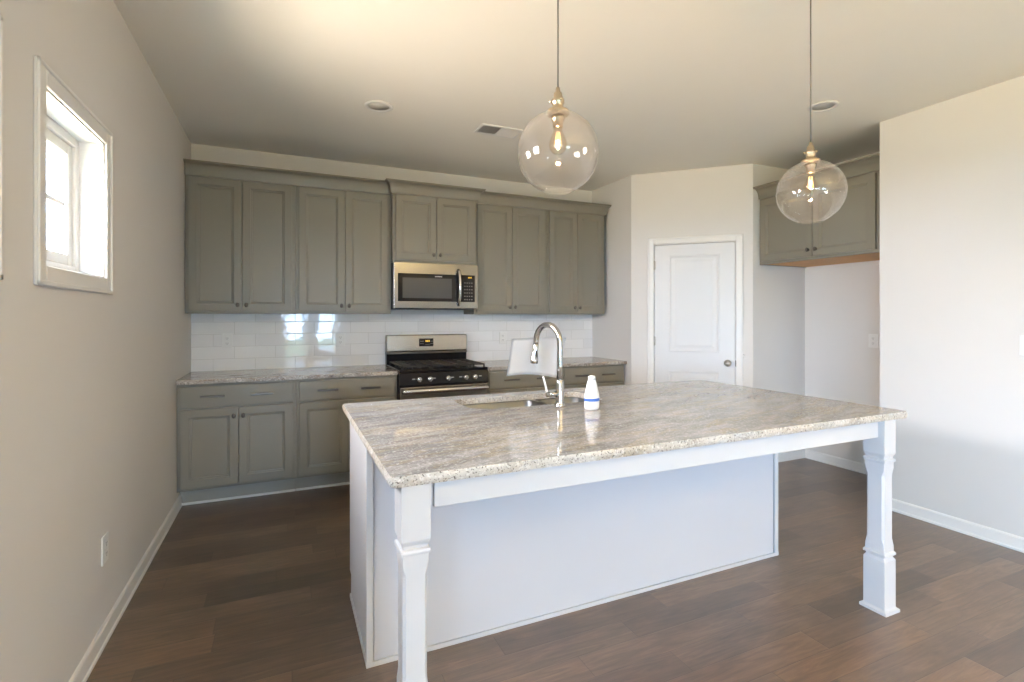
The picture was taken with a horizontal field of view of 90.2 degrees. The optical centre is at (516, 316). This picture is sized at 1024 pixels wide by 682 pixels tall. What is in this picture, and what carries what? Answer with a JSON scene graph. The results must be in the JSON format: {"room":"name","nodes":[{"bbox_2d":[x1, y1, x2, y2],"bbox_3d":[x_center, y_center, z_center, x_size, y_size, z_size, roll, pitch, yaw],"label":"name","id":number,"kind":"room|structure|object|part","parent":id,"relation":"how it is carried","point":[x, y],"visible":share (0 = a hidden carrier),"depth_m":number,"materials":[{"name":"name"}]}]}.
{"room":"kitchen","nodes":[
{"label":"kitchen","id":0,"kind":"room"},
{"bbox_2d":[0,0,190,681],"bbox_3d":[-0.726,-0.017,-0.249,0.150,2.743,9.750,0,0,-24],"label":"wall","id":1,"kind":"structure","parent":0,"point":[88,387],"depth_m":1.93,"materials":[{"name":"paint"}]},
{"bbox_2d":[0,15,2,279],"bbox_3d":[-1.269,-0.440,0.976,0.161,0.690,0.720,0,0,-24],"label":"window","id":2,"kind":"structure","parent":1,"relation":"in","point":[1,17],"depth_m":1.33,"materials":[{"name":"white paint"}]},
{"bbox_2d":[33,55,112,293],"bbox_3d":[-1.655,-0.440,1.828,0.161,0.690,0.720,0,0,-24],"label":"window","id":3,"kind":"structure","parent":1,"relation":"in","point":[82,260],"depth_m":2.00,"materials":[{"name":"white paint"}]},
{"bbox_3d":[-1.697,-0.440,1.809,0.038,0.480,0.510,0,0,-24],"label":"sash","id":4,"kind":"part","parent":3,"relation":"part of","materials":[{"name":"white paint"}]},
{"bbox_3d":[-1.698,-0.440,1.808,0.065,0.560,0.590,0,0,-24],"label":"frame","id":5,"kind":"part","parent":3,"relation":"part of","materials":[{"name":"white paint"}]},
{"bbox_2d":[101,531,108,565],"bbox_3d":[-1.714,0.967,2.126,0.009,0.117,0.076,0,0,-24],"label":"wall outlet","id":6,"kind":"object","parent":1,"relation":"attached to","point":[105,539],"visible":1,"depth_m":2.12,"materials":[{"name":"white plastic"}]},
{"bbox_2d":[68,494,181,681],"bbox_3d":[-0.522,1.313,-0.497,0.015,0.084,9.130,0,0,-24],"label":"baseboard","id":7,"kind":"structure","parent":1,"relation":"attached to","point":[90,658],"depth_m":2.31,"materials":[{"name":"white paint"}]},
{"bbox_2d":[191,143,591,314],"bbox_3d":[-0.181,-0.017,5.267,5.394,2.743,0.150,0,0,-24],"label":"wall","id":8,"kind":"structure","parent":0,"point":[198,151],"depth_m":4.69,"materials":[{"name":"paint"}]},
{"bbox_2d":[185,175,294,313],"bbox_3d":[-2.185,-0.552,4.083,0.757,1.057,0.352,0,0,-24],"label":"upper cabinet","id":9,"kind":"object","parent":8,"relation":"attached to","point":[240,235],"visible":1,"depth_m":3.94,"materials":[{"name":"grey paint"}]},
{"bbox_3d":[-2.290,-0.548,3.883,0.352,1.005,0.020,0,0,-24],"label":"door","id":10,"kind":"part","parent":9,"relation":"part of","materials":[{"name":"grey paint"}]},
{"bbox_3d":[-1.966,-0.548,4.029,0.352,1.005,0.020,0,0,-24],"label":"door","id":11,"kind":"part","parent":9,"relation":"part of","materials":[{"name":"grey paint"}]},
{"bbox_2d":[183,159,389,194],"bbox_3d":[-1.771,-1.110,4.092,1.519,0.105,0.064,0,0,-24],"label":"crown molding","id":12,"kind":"structure","parent":9,"relation":"attached to","point":[192,167],"depth_m":4.05,"materials":[{"name":"grey paint"}]},
{"bbox_2d":[295,186,390,313],"bbox_3d":[-1.493,-0.552,4.396,0.761,1.057,0.352,0,0,-24],"label":"upper cabinet","id":13,"kind":"object","parent":8,"relation":"attached to","point":[343,238],"visible":0.98,"depth_m":4.25,"materials":[{"name":"grey paint"}]},
{"bbox_3d":[-1.598,-0.548,4.196,0.354,1.005,0.020,0,0,-24],"label":"door","id":14,"kind":"part","parent":13,"relation":"part of","materials":[{"name":"grey paint"}]},
{"bbox_3d":[-1.273,-0.548,4.343,0.354,1.005,0.020,0,0,-24],"label":"door","id":15,"kind":"part","parent":13,"relation":"part of","materials":[{"name":"grey paint"}]},
{"bbox_2d":[191,314,591,371],"bbox_3d":[-0.884,0.216,4.861,3.776,0.476,0.010,0,0,-24],"label":"tile backsplash","id":16,"kind":"structure","parent":8,"relation":"attached to","point":[259,341],"depth_m":4.54,"materials":[{"name":"white tile"}]},
{"bbox_2d":[222,334,231,347],"bbox_3d":[-2.370,0.200,4.177,0.076,0.117,0.009,0,0,-24],"label":"wall outlet","id":17,"kind":"object","parent":16,"relation":"attached to","point":[226,338],"visible":1,"depth_m":4.17,"materials":[{"name":"white plastic"}]},
{"bbox_2d":[336,333,344,345],"bbox_3d":[-1.566,0.207,4.541,0.076,0.117,0.009,0,0,-24],"label":"wall outlet","id":18,"kind":"object","parent":16,"relation":"attached to","point":[340,337],"visible":1,"depth_m":4.54,"materials":[{"name":"white plastic"}]},
{"bbox_2d":[499,332,505,343],"bbox_3d":[-0.138,0.215,5.188,0.076,0.117,0.009,0,0,-24],"label":"wall outlet","id":19,"kind":"object","parent":16,"relation":"attached to","point":[502,335],"visible":1,"depth_m":5.18,"materials":[{"name":"white plastic"}]},
{"bbox_2d":[385,178,485,264],"bbox_3d":[-0.778,-0.816,4.669,0.894,0.692,0.446,0,0,-24],"label":"upper cabinet","id":20,"kind":"object","parent":8,"relation":"attached to","point":[431,222],"visible":0.94,"depth_m":4.49,"materials":[{"name":"grey paint"}]},
{"bbox_3d":[-0.873,-0.771,4.442,0.354,0.558,0.020,0,0,-24],"label":"door","id":21,"kind":"part","parent":20,"relation":"part of","materials":[{"name":"grey paint"}]},
{"bbox_2d":[391,262,477,309],"bbox_3d":[-0.769,-0.266,4.648,0.760,0.404,0.490,0,0,-24],"label":"microwave oven","id":22,"kind":"object","parent":20,"relation":"attached to","point":[414,286],"visible":0.98,"depth_m":4.47,"materials":[{"name":"silver metal"}]},
{"bbox_3d":[-0.753,-0.252,4.460,0.562,0.240,0.003,0,0,-24],"label":"door glass","id":23,"kind":"part","parent":22,"relation":"part of","materials":[{"name":"black glass"}]},
{"bbox_3d":[-0.507,-0.260,4.536,0.025,0.336,0.070,0,0,-24],"label":"handle","id":24,"kind":"part","parent":22,"relation":"part of","materials":[{"name":"metal"}]},
{"bbox_3d":[-0.437,-0.252,4.604,0.128,0.240,0.003,0,0,-24],"label":"control panel","id":25,"kind":"part","parent":22,"relation":"part of","materials":[{"name":"black plastic"}]},
{"bbox_3d":[-0.718,-0.775,4.535,0.763,0.610,0.020,0,0,-24],"label":"frame","id":26,"kind":"part","parent":20,"relation":"part of","materials":[{"name":"grey paint"}]},
{"bbox_3d":[-0.717,-1.110,4.532,0.894,0.105,0.146,0,0,-24],"label":"crown moulding","id":27,"kind":"part","parent":20,"relation":"part of","materials":[{"name":"grey paint"}]},
{"bbox_3d":[-0.546,-0.771,4.590,0.354,0.558,0.020,0,0,-24],"label":"door","id":28,"kind":"part","parent":20,"relation":"part of","materials":[{"name":"grey paint"}]},
{"bbox_2d":[464,203,545,313],"bbox_3d":[-0.103,-0.552,5.026,0.761,1.057,0.352,0,0,-24],"label":"upper cabinet","id":29,"kind":"object","parent":8,"relation":"attached to","point":[511,241],"visible":0.94,"depth_m":4.88,"materials":[{"name":"grey paint"}]},
{"bbox_3d":[-0.208,-0.548,4.825,0.354,1.005,0.020,0,0,-24],"label":"door","id":30,"kind":"part","parent":29,"relation":"part of","materials":[{"name":"grey paint"}]},
{"bbox_3d":[0.117,-0.548,4.973,0.354,1.005,0.020,0,0,-24],"label":"door","id":31,"kind":"part","parent":29,"relation":"part of","materials":[{"name":"grey paint"}]},
{"bbox_2d":[546,210,603,313],"bbox_3d":[0.556,-0.552,5.324,0.684,1.057,0.352,0,0,-24],"label":"upper cabinet","id":32,"kind":"object","parent":8,"relation":"attached to","point":[574,241],"visible":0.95,"depth_m":5.18,"materials":[{"name":"grey paint"}]},
{"bbox_2d":[477,191,610,215],"bbox_3d":[0.244,-1.110,5.172,1.512,0.105,0.370,0,0,-24],"label":"crown molding","id":33,"kind":"structure","parent":32,"relation":"attached to","point":[491,198],"depth_m":5.01,"materials":[{"name":"grey paint"}]},
{"bbox_3d":[0.468,-0.548,5.132,0.315,1.005,0.020,0,0,-24],"label":"door","id":34,"kind":"part","parent":32,"relation":"part of","materials":[{"name":"grey paint"}]},
{"bbox_3d":[0.759,-0.548,5.263,0.315,1.005,0.020,0,0,-24],"label":"door","id":35,"kind":"part","parent":32,"relation":"part of","materials":[{"name":"grey paint"}]},
{"bbox_2d":[86,458,1023,681],"bbox_3d":[1.762,1.405,0.796,5.544,0.100,9.900,0,0,-24],"label":"floor","id":36,"kind":"structure","parent":0,"point":[256,588],"depth_m":2.32,"materials":[{"name":"brown wood"}]},
{"bbox_2d":[177,380,295,505],"bbox_3d":[-2.122,0.914,3.941,0.759,0.882,0.662,0,0,-24],"label":"base cabinet","id":37,"kind":"object","parent":36,"relation":"on","point":[236,440],"visible":0.95,"depth_m":3.68,"materials":[{"name":"grey paint"}]},
{"bbox_3d":[-2.167,0.924,3.605,0.356,0.546,0.020,0,0,-24],"label":"door","id":38,"kind":"part","parent":37,"relation":"part of","materials":[{"name":"grey paint"}]},
{"bbox_3d":[-2.139,0.561,3.589,0.150,0.015,0.034,0,0,-24],"label":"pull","id":39,"kind":"part","parent":37,"relation":"part of","materials":[{"name":"silver metal"}]},
{"bbox_3d":[-2.004,0.561,3.680,0.715,0.144,0.020,0,0,-24],"label":"drawer","id":40,"kind":"part","parent":37,"relation":"part of","materials":[{"name":"grey paint"}]},
{"bbox_3d":[-2.060,1.346,3.804,0.759,0.018,0.012,0,0,-24],"label":"shoe moulding","id":41,"kind":"part","parent":37,"relation":"part of","materials":[{"name":"white paint"}]},
{"bbox_3d":[-1.853,0.561,3.718,0.150,0.015,0.034,0,0,-24],"label":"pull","id":42,"kind":"part","parent":37,"relation":"part of","materials":[{"name":"silver metal"}]},
{"bbox_3d":[-1.840,0.924,3.754,0.356,0.546,0.020,0,0,-24],"label":"door","id":43,"kind":"part","parent":37,"relation":"part of","materials":[{"name":"grey paint"}]},
{"bbox_2d":[176,364,397,384],"bbox_3d":[-1.780,0.456,4.104,1.517,0.030,0.628,0,0,-24],"label":"countertop","id":44,"kind":"structure","parent":37,"relation":"on","point":[227,376],"depth_m":3.96,"materials":[{"name":"stone"}]},
{"bbox_2d":[296,375,396,490],"bbox_3d":[-1.432,0.914,4.254,0.755,0.882,0.662,0,0,-24],"label":"base cabinet","id":45,"kind":"object","parent":36,"relation":"on","point":[322,425],"visible":0.5,"depth_m":3.94,"materials":[{"name":"grey paint"}]},
{"bbox_3d":[-1.369,1.346,4.117,0.755,0.018,0.012,0,0,-24],"label":"shoe moulding","id":46,"kind":"part","parent":45,"relation":"part of","materials":[{"name":"white paint"}]},
{"bbox_3d":[-1.476,0.924,3.919,0.354,0.546,0.020,0,0,-24],"label":"door","id":47,"kind":"part","parent":45,"relation":"part of","materials":[{"name":"grey paint"}]},
{"bbox_3d":[-1.442,0.561,3.904,0.150,0.015,0.034,0,0,-24],"label":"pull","id":48,"kind":"part","parent":45,"relation":"part of","materials":[{"name":"silver metal"}]},
{"bbox_3d":[-1.313,0.561,3.992,0.711,0.144,0.020,0,0,-24],"label":"drawer","id":49,"kind":"part","parent":45,"relation":"part of","materials":[{"name":"grey paint"}]},
{"bbox_3d":[-1.153,0.561,4.035,0.150,0.015,0.034,0,0,-24],"label":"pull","id":50,"kind":"part","parent":45,"relation":"part of","materials":[{"name":"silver metal"}]},
{"bbox_3d":[-1.150,0.924,4.066,0.354,0.546,0.020,0,0,-24],"label":"door","id":51,"kind":"part","parent":45,"relation":"part of","materials":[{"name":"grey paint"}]},
{"bbox_2d":[385,334,489,399],"bbox_3d":[-0.712,0.762,4.527,0.766,1.186,0.732,0,0,-24],"label":"gas range","id":52,"kind":"object","parent":36,"relation":"on","point":[427,365],"visible":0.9,"depth_m":4.39,"materials":[{"name":"metal"}]},
{"bbox_3d":[-0.787,0.513,4.144,0.052,0.052,0.045,0,0,-24],"label":"knob","id":53,"kind":"part","parent":52,"relation":"part of","materials":[{"name":"metal"}]},
{"bbox_3d":[-0.844,0.241,4.773,0.135,0.072,0.004,0,0,-24],"label":"clock panel","id":54,"kind":"part","parent":52,"relation":"part of","materials":[{"name":"black plastic"}]},
{"bbox_3d":[-0.705,0.513,4.181,0.052,0.052,0.045,0,0,-24],"label":"knob","id":55,"kind":"part","parent":52,"relation":"part of","materials":[{"name":"metal"}]},
{"bbox_2d":[387,359,487,373],"bbox_3d":[-0.714,0.428,4.530,0.762,0.063,0.580,0,0,-24],"label":"cooktop","id":56,"kind":"object","parent":52,"relation":"in","point":[403,366],"depth_m":4.37,"materials":[{"name":"metal"}]},
{"bbox_3d":[-0.598,0.870,4.276,0.754,0.590,0.036,0,0,-24],"label":"oven door","id":57,"kind":"part","parent":52,"relation":"part of","materials":[{"name":"silver metal"}]},
{"bbox_3d":[-0.597,0.515,4.273,0.762,0.110,0.043,0,0,-24],"label":"control panel","id":58,"kind":"part","parent":52,"relation":"part of","materials":[{"name":"black metal"}]},
{"bbox_3d":[-0.576,0.603,4.227,0.754,0.035,0.073,0,0,-24],"label":"handle","id":59,"kind":"part","parent":52,"relation":"part of","materials":[{"name":"metal"}]},
{"bbox_3d":[-0.564,0.513,4.245,0.052,0.052,0.045,0,0,-24],"label":"knob","id":60,"kind":"part","parent":52,"relation":"part of","materials":[{"name":"metal"}]},
{"bbox_3d":[-0.422,0.513,4.309,0.052,0.052,0.045,0,0,-24],"label":"knob","id":61,"kind":"part","parent":52,"relation":"part of","materials":[{"name":"metal"}]},
{"bbox_2d":[487,370,556,393],"bbox_3d":[-0.035,0.914,4.886,0.753,0.882,0.662,0,0,-24],"label":"base cabinet","id":62,"kind":"object","parent":36,"relation":"on","point":[499,382],"visible":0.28,"depth_m":4.58,"materials":[{"name":"grey paint"}]},
{"bbox_3d":[-0.079,0.924,4.551,0.352,0.546,0.020,0,0,-24],"label":"door","id":63,"kind":"part","parent":62,"relation":"part of","materials":[{"name":"grey paint"}]},
{"bbox_3d":[0.246,0.924,4.698,0.352,0.546,0.020,0,0,-24],"label":"door","id":64,"kind":"part","parent":62,"relation":"part of","materials":[{"name":"grey paint"}]},
{"bbox_2d":[478,357,626,370],"bbox_3d":[0.293,0.456,5.042,1.481,0.030,0.628,0,0,-24],"label":"countertop","id":65,"kind":"structure","parent":62,"relation":"on","point":[569,361],"depth_m":4.96,"materials":[{"name":"stone"}]},
{"bbox_2d":[563,364,623,388],"bbox_3d":[0.632,0.914,5.189,0.711,0.882,0.662,0,0,-24],"label":"base cabinet","id":66,"kind":"object","parent":36,"relation":"on","point":[605,375],"visible":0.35,"depth_m":4.92,"materials":[{"name":"grey paint"}]},
{"bbox_3d":[0.598,0.924,4.858,0.332,0.546,0.020,0,0,-24],"label":"door","id":67,"kind":"part","parent":66,"relation":"part of","materials":[{"name":"grey paint"}]},
{"bbox_3d":[0.751,0.561,4.927,0.667,0.144,0.020,0,0,-24],"label":"drawer","id":68,"kind":"part","parent":66,"relation":"part of","materials":[{"name":"grey paint"}]},
{"bbox_3d":[0.904,0.924,4.996,0.332,0.546,0.020,0,0,-24],"label":"door","id":69,"kind":"part","parent":66,"relation":"part of","materials":[{"name":"grey paint"}]},
{"bbox_2d":[350,399,899,681],"bbox_3d":[0.455,0.914,2.448,2.288,0.882,1.275,0,0,-24],"label":"kitchen island","id":70,"kind":"object","parent":36,"relation":"on","point":[433,566],"visible":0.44,"depth_m":2.26,"materials":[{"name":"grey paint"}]},
{"bbox_3d":[-0.690,0.914,2.248,0.018,0.882,0.601,0,0,-24],"label":"panel","id":71,"kind":"part","parent":70,"relation":"part of","materials":[{"name":"grey paint"}]},
{"bbox_3d":[-0.572,0.914,1.982,0.027,0.882,0.032,0,0,-24],"label":"corner trim","id":72,"kind":"part","parent":70,"relation":"part of","materials":[{"name":"paint"}]},
{"bbox_3d":[-0.300,0.914,1.472,0.106,0.882,0.120,0,0,-24],"label":"leg","id":73,"kind":"part","parent":70,"relation":"part of","materials":[{"name":"paint"}]},
{"bbox_3d":[0.342,1.345,2.681,2.269,0.019,0.552,0,0,-24],"label":"shoe moulding","id":74,"kind":"part","parent":70,"relation":"part of","materials":[{"name":"paint"}]},
{"bbox_3d":[0.448,0.914,2.447,2.207,0.882,0.018,0,0,-24],"label":"panel","id":75,"kind":"part","parent":70,"relation":"part of","materials":[{"name":"grey paint"}]},
{"bbox_2d":[342,380,906,487],"bbox_3d":[0.474,0.457,2.481,2.392,0.031,1.310,0,0,-24],"label":"island countertop","id":76,"kind":"structure","parent":70,"relation":"on","point":[411,442],"depth_m":2.08,"materials":[{"name":"stone"}]},
{"bbox_2d":[463,397,583,408],"bbox_3d":[0.071,0.580,2.706,0.792,0.214,0.377,0,0,-24],"label":"sink","id":77,"kind":"object","parent":76,"relation":"in","point":[522,403],"visible":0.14,"depth_m":2.85,"materials":[{"name":"silver metal"}]},
{"bbox_3d":[-0.065,0.581,2.644,0.493,0.215,0.377,0,0,-24],"label":"bowl","id":78,"kind":"part","parent":77,"relation":"part of","materials":[{"name":"silver metal"}]},
{"bbox_3d":[0.296,0.561,2.815,0.293,0.175,0.363,0,0,-24],"label":"bowl","id":79,"kind":"part","parent":77,"relation":"part of","materials":[{"name":"silver metal"}]},
{"bbox_2d":[530,322,564,406],"bbox_3d":[0.153,0.234,2.555,0.119,0.414,0.198,0,0,-24],"label":"faucet","id":80,"kind":"object","parent":76,"relation":"on","point":[559,393],"visible":1,"depth_m":2.49,"materials":[{"name":"silver metal"}]},
{"bbox_2d":[507,337,565,377],"bbox_3d":[0.104,0.217,2.664,0.342,0.216,0.030,0,0,-24],"label":"paper sheet","id":81,"kind":"object","parent":80,"relation":"hanging from","point":[521,348],"visible":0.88,"depth_m":2.67,"materials":[{"name":"white paper"}]},
{"bbox_3d":[0.140,0.333,2.478,0.032,0.086,0.011,0,0,-14],"label":"lever","id":82,"kind":"part","parent":80,"relation":"part of","materials":[{"name":"silver metal"}]},
{"bbox_3d":[0.180,0.379,2.491,0.040,0.029,0.029,0,0,-19],"label":"handle","id":83,"kind":"part","parent":80,"relation":"part of","materials":[{"name":"silver metal"}]},
{"bbox_2d":[584,375,599,409],"bbox_3d":[0.359,0.360,2.430,0.079,0.161,0.057,0,0,-24],"label":"squeeze bottle","id":84,"kind":"object","parent":76,"relation":"on","point":[591,397],"visible":1,"depth_m":2.41,"materials":[{"name":"plastic"}]},
{"bbox_3d":[1.348,0.914,3.171,0.018,0.882,0.601,0,0,-24],"label":"panel","id":85,"kind":"part","parent":70,"relation":"part of","materials":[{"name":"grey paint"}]},
{"bbox_3d":[1.470,0.914,2.907,0.027,0.882,0.032,0,0,-24],"label":"corner trim","id":86,"kind":"part","parent":70,"relation":"part of","materials":[{"name":"paint"}]},
{"bbox_3d":[1.687,0.914,2.372,0.106,0.882,0.120,0,0,-24],"label":"leg","id":87,"kind":"part","parent":70,"relation":"part of","materials":[{"name":"paint"}]},
{"bbox_2d":[778,449,866,474],"bbox_3d":[2.683,1.313,4.277,0.693,0.084,1.079,0,0,-24],"label":"baseboard","id":88,"kind":"structure","parent":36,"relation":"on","point":[855,466],"depth_m":4.73,"materials":[{"name":"white paint"}]},
{"bbox_2d":[113,0,1023,190],"bbox_3d":[1.762,-1.438,0.796,5.544,0.100,9.900,0,0,-24],"label":"ceiling","id":89,"kind":"structure","parent":0,"point":[661,85],"depth_m":2.90,"materials":[{"name":"paint"}]},
{"bbox_2d":[364,100,392,111],"bbox_3d":[-0.906,-1.383,3.362,0.184,0.010,0.184,0,0,-24],"label":"recessed light","id":90,"kind":"object","parent":89,"relation":"in","point":[373,105],"visible":1,"depth_m":3.35,"materials":[{"name":"white paint"}]},
{"bbox_2d":[474,123,523,138],"bbox_3d":[-0.132,-1.381,3.811,0.330,0.013,0.190,0,0,-24],"label":"ceiling vent","id":91,"kind":"object","parent":89,"relation":"in","point":[488,129],"visible":0.99,"depth_m":3.80,"materials":[{"name":"white metal"}]},
{"bbox_2d":[517,0,598,194],"bbox_3d":[0.133,-0.896,1.641,0.262,0.985,0.262,0,0,-24],"label":"pendant lamp","id":92,"kind":"object","parent":89,"relation":"hanging from","point":[557,112],"visible":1,"depth_m":1.63,"materials":[{"name":"clear glass"}]},
{"bbox_2d":[551,113,563,128],"bbox_3d":[0.133,-0.627,1.641,0.042,0.038,0.042,0,0,-24],"label":"socket","id":93,"kind":"object","parent":92,"relation":"attached to","point":[557,119],"depth_m":1.63,"materials":[{"name":"gold metal"}]},
{"bbox_3d":[0.133,-0.529,1.641,0.262,0.251,0.262,0,0,-24],"label":"globe","id":94,"kind":"part","parent":92,"relation":"part of","materials":[{"name":"clear glass"}]},
{"bbox_3d":[0.133,-1.049,1.641,0.005,0.631,0.005,0,0,43],"label":"cord","id":95,"kind":"part","parent":92,"relation":"part of","materials":[{"name":"grey metal"}]},
{"bbox_2d":[776,0,847,223],"bbox_3d":[1.234,-0.893,2.139,0.262,0.991,0.262,0,0,-24],"label":"pendant lamp","id":96,"kind":"object","parent":89,"relation":"hanging from","point":[811,160],"visible":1,"depth_m":2.13,"materials":[{"name":"clear glass"}]},
{"bbox_2d":[805,163,815,173],"bbox_3d":[1.234,-0.621,2.139,0.042,0.038,0.042,0,0,-24],"label":"socket","id":97,"kind":"object","parent":96,"relation":"attached to","point":[810,167],"depth_m":2.13,"materials":[{"name":"gold metal"}]},
{"bbox_3d":[1.234,-1.046,2.139,0.005,0.637,0.005,0,0,43],"label":"cord","id":98,"kind":"part","parent":96,"relation":"part of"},
{"bbox_3d":[1.234,-0.523,2.139,0.262,0.251,0.262,0,0,-24],"label":"globe","id":99,"kind":"part","parent":96,"relation":"part of","materials":[{"name":"clear glass"}]},
{"bbox_2d":[807,100,839,111],"bbox_3d":[2.022,-1.383,3.363,0.184,0.010,0.184,0,0,-24],"label":"recessed light","id":100,"kind":"object","parent":89,"relation":"in","point":[822,106],"visible":0.99,"depth_m":3.35,"materials":[{"name":"white paint"}]},
{"bbox_2d":[592,175,630,384],"bbox_3d":[1.026,-0.017,5.345,0.100,2.743,0.704,0,0,-24],"label":"wall","id":101,"kind":"structure","parent":0,"point":[611,330],"depth_m":5.22,"materials":[{"name":"paint"}]},
{"bbox_2d":[631,164,752,386],"bbox_3d":[1.653,-0.017,4.862,1.088,2.743,0.100,0,0,20],"label":"wall","id":102,"kind":"structure","parent":0,"point":[713,200],"depth_m":4.82,"materials":[{"name":"paint"}]},
{"bbox_2d":[647,234,742,385],"bbox_3d":[1.678,0.299,4.826,0.848,2.111,0.150,0,0,20],"label":"door","id":103,"kind":"structure","parent":102,"relation":"in","point":[695,283],"depth_m":4.80,"materials":[{"name":"white paint"}]},
{"bbox_3d":[1.673,0.815,4.811,0.458,0.608,0.008,0,0,20],"label":"panel","id":104,"kind":"part","parent":103,"relation":"part of","materials":[{"name":"white paint"}]},
{"bbox_3d":[1.673,-0.123,4.811,0.458,0.923,0.008,0,0,20],"label":"panel","id":105,"kind":"part","parent":103,"relation":"part of","materials":[{"name":"white paint"}]},
{"bbox_3d":[1.940,0.430,4.681,0.066,0.066,0.062,0,0,20],"label":"knob","id":106,"kind":"part","parent":103,"relation":"part of","materials":[{"name":"silver metal"}]},
{"bbox_2d":[753,164,804,394],"bbox_3d":[2.440,-0.017,4.814,0.693,2.743,0.100,0,0,-24],"label":"wall","id":107,"kind":"structure","parent":0,"point":[778,291],"depth_m":4.75,"materials":[{"name":"paint"}]},
{"bbox_2d":[805,152,879,463],"bbox_3d":[3.071,-0.017,4.442,0.150,2.743,1.299,0,0,-24],"label":"wall","id":108,"kind":"structure","parent":0,"point":[842,301],"depth_m":4.57,"materials":[{"name":"paint"}]},
{"bbox_2d":[753,153,879,267],"bbox_3d":[2.681,-0.822,4.277,0.696,0.701,1.073,0,0,-24],"label":"upper cabinet","id":109,"kind":"object","parent":108,"relation":"attached to","point":[852,234],"visible":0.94,"depth_m":4.10,"materials":[{"name":"grey paint"}]},
{"bbox_3d":[2.323,-0.773,4.409,0.020,0.555,0.499,0,0,-24],"label":"door","id":110,"kind":"part","parent":109,"relation":"part of","materials":[{"name":"grey paint"}]},
{"bbox_3d":[2.403,-1.120,4.151,0.085,0.105,1.073,0,0,-24],"label":"crown moulding","id":111,"kind":"part","parent":109,"relation":"part of","materials":[{"name":"grey paint"}]},
{"bbox_3d":[2.529,-0.773,3.954,0.020,0.555,0.488,0,0,-24],"label":"door","id":112,"kind":"part","parent":109,"relation":"part of","materials":[{"name":"grey paint"}]},
{"bbox_2d":[869,334,877,347],"bbox_3d":[3.032,0.207,4.335,0.009,0.117,0.076,0,0,-24],"label":"wall outlet","id":113,"kind":"object","parent":108,"relation":"attached to","point":[873,338],"visible":1,"depth_m":4.33,"materials":[{"name":"white plastic"}]},
{"bbox_2d":[880,75,1023,536],"bbox_3d":[4.119,-0.017,0.464,0.150,2.743,7.052,0,0,-24],"label":"wall","id":114,"kind":"structure","parent":0,"point":[952,170],"depth_m":3.23,"materials":[{"name":"paint"}]},
{"bbox_2d":[892,498,1023,552],"bbox_3d":[4.104,1.313,0.466,0.155,0.084,7.067,0,0,-24],"label":"baseboard","id":115,"kind":"structure","parent":114,"relation":"attached to","point":[992,535],"depth_m":3.20,"materials":[{"name":"white paint"}]},
{"bbox_2d":[1019,335,1023,354],"bbox_3d":[2.930,0.165,2.894,0.009,0.117,0.118,0,0,-24],"label":"light switch","id":116,"kind":"object","parent":114,"relation":"attached to","point":[1021,337],"visible":1,"depth_m":2.94,"materials":[{"name":"white plastic"}]}
]}

